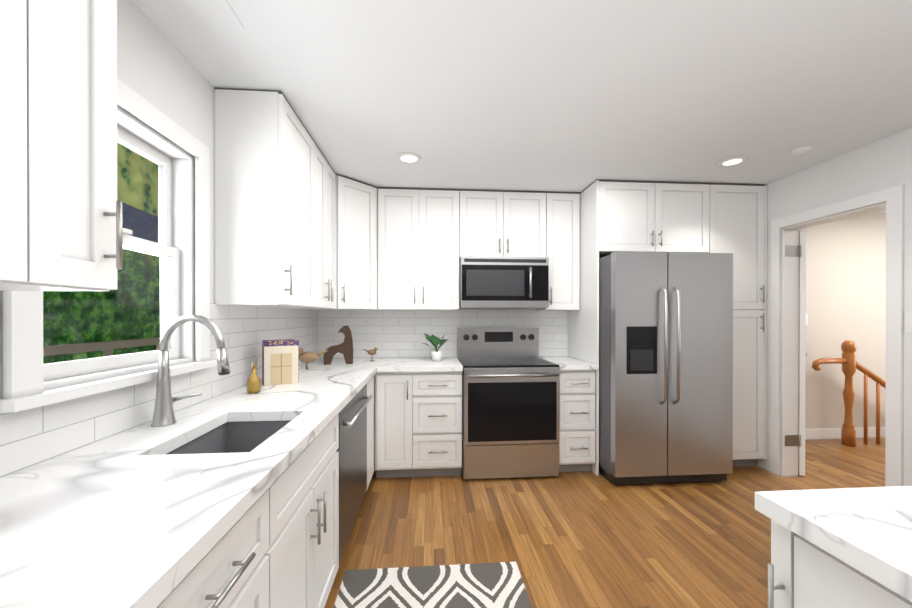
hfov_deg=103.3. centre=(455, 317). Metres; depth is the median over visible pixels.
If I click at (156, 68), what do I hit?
wall
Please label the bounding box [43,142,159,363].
garden
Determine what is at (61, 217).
upper cabinet
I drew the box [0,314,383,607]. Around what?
countertop
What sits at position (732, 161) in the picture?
recessed light
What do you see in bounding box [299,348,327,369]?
bird figurine
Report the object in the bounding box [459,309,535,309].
wall
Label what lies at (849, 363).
banister
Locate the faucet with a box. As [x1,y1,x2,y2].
[151,314,229,426]
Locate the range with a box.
[457,327,559,478]
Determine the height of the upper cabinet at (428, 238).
1.068 m
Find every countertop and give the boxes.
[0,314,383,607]
[380,357,462,371]
[539,356,597,369]
[755,486,911,593]
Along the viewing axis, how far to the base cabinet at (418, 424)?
2.88 m
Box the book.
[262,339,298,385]
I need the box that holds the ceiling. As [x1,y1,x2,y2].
[133,0,911,191]
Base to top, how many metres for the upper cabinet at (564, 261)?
1.068 m
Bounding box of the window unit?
[0,78,216,412]
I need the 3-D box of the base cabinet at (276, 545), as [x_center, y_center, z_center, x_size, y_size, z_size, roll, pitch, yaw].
[-0.794,0.872,0.728,0.613,0.872,0.583,0,0,-4]
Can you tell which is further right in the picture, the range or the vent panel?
the range
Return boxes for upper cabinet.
[0,0,75,290]
[76,0,122,290]
[214,88,335,308]
[305,173,377,309]
[378,187,469,309]
[470,189,549,258]
[536,191,580,310]
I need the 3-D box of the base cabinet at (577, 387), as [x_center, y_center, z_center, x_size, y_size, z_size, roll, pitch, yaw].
[0.972,0.865,3.267,0.319,0.872,0.613,0,0,-4]
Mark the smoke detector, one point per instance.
(800, 150)
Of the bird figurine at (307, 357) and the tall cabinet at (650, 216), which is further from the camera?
the tall cabinet at (650, 216)
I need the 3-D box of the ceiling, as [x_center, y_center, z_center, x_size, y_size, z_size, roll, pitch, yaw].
[0.877,-1.181,0.465,4.212,0.100,6.480,0,0,-4]
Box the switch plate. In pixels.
[905,312,911,332]
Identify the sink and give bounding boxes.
[165,420,291,454]
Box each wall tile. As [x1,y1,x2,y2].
[0,303,317,477]
[318,310,567,357]
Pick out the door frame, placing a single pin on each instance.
(784, 387)
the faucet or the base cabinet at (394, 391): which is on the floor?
the base cabinet at (394, 391)
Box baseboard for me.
[805,427,884,439]
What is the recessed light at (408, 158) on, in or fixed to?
in the ceiling
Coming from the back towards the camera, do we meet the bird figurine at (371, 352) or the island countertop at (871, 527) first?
the bird figurine at (371, 352)
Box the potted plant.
[422,333,448,360]
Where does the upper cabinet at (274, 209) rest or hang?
attached to the wall at (156, 68)
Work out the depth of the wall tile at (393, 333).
3.48 m
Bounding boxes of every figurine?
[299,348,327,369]
[323,325,352,364]
[363,347,378,360]
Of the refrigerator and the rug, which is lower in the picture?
the rug
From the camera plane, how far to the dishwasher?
2.00 m
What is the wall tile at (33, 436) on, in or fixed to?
attached to the wall at (156, 68)
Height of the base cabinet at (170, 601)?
0.872 m
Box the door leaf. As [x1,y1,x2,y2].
[785,229,807,475]
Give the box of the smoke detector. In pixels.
[791,146,811,155]
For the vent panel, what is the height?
0.002 m
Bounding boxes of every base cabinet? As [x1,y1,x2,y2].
[156,587,175,607]
[176,468,287,607]
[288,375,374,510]
[375,372,414,477]
[415,371,461,476]
[559,370,594,471]
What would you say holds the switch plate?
attached to the wall at (881, 164)
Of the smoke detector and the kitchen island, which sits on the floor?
the kitchen island
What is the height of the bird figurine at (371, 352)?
0.123 m
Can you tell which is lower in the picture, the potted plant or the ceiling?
the potted plant
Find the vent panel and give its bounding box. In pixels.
[178,0,243,28]
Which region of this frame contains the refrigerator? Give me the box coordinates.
[599,252,732,484]
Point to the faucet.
(163, 415)
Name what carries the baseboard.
attached to the wall at (846, 279)
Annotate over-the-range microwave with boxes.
[459,256,548,308]
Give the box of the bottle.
[246,360,260,393]
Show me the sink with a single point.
(226, 436)
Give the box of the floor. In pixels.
[324,438,884,607]
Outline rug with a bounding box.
[333,562,531,607]
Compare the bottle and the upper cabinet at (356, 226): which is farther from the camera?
the upper cabinet at (356, 226)
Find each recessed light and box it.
[396,152,421,163]
[717,156,748,166]
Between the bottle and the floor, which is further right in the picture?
the floor
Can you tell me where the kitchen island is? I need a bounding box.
[755,506,911,607]
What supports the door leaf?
in the wall at (881, 164)
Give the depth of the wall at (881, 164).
2.41 m
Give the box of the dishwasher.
[336,383,372,563]
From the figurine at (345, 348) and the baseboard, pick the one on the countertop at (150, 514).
the figurine at (345, 348)
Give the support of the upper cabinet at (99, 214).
attached to the wall at (156, 68)
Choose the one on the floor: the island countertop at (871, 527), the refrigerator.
the refrigerator
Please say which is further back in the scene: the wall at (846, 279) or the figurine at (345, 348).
the wall at (846, 279)
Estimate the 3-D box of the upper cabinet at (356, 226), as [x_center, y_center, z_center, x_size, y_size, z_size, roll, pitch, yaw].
[-0.986,-0.602,3.132,0.606,1.068,0.606,0,0,-4]
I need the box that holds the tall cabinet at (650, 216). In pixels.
[568,179,767,475]
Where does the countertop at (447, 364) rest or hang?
on the base cabinet at (418, 424)
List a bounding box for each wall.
[0,0,214,398]
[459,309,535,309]
[757,128,911,485]
[799,212,885,428]
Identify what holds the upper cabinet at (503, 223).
attached to the wall at (497, 309)
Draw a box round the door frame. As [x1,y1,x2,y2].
[770,185,904,486]
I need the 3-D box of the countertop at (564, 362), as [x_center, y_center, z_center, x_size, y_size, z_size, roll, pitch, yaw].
[0.973,0.406,3.255,0.320,0.039,0.641,0,0,-4]
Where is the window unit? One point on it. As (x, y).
(31, 380)
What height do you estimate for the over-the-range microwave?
0.443 m
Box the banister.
[812,340,885,446]

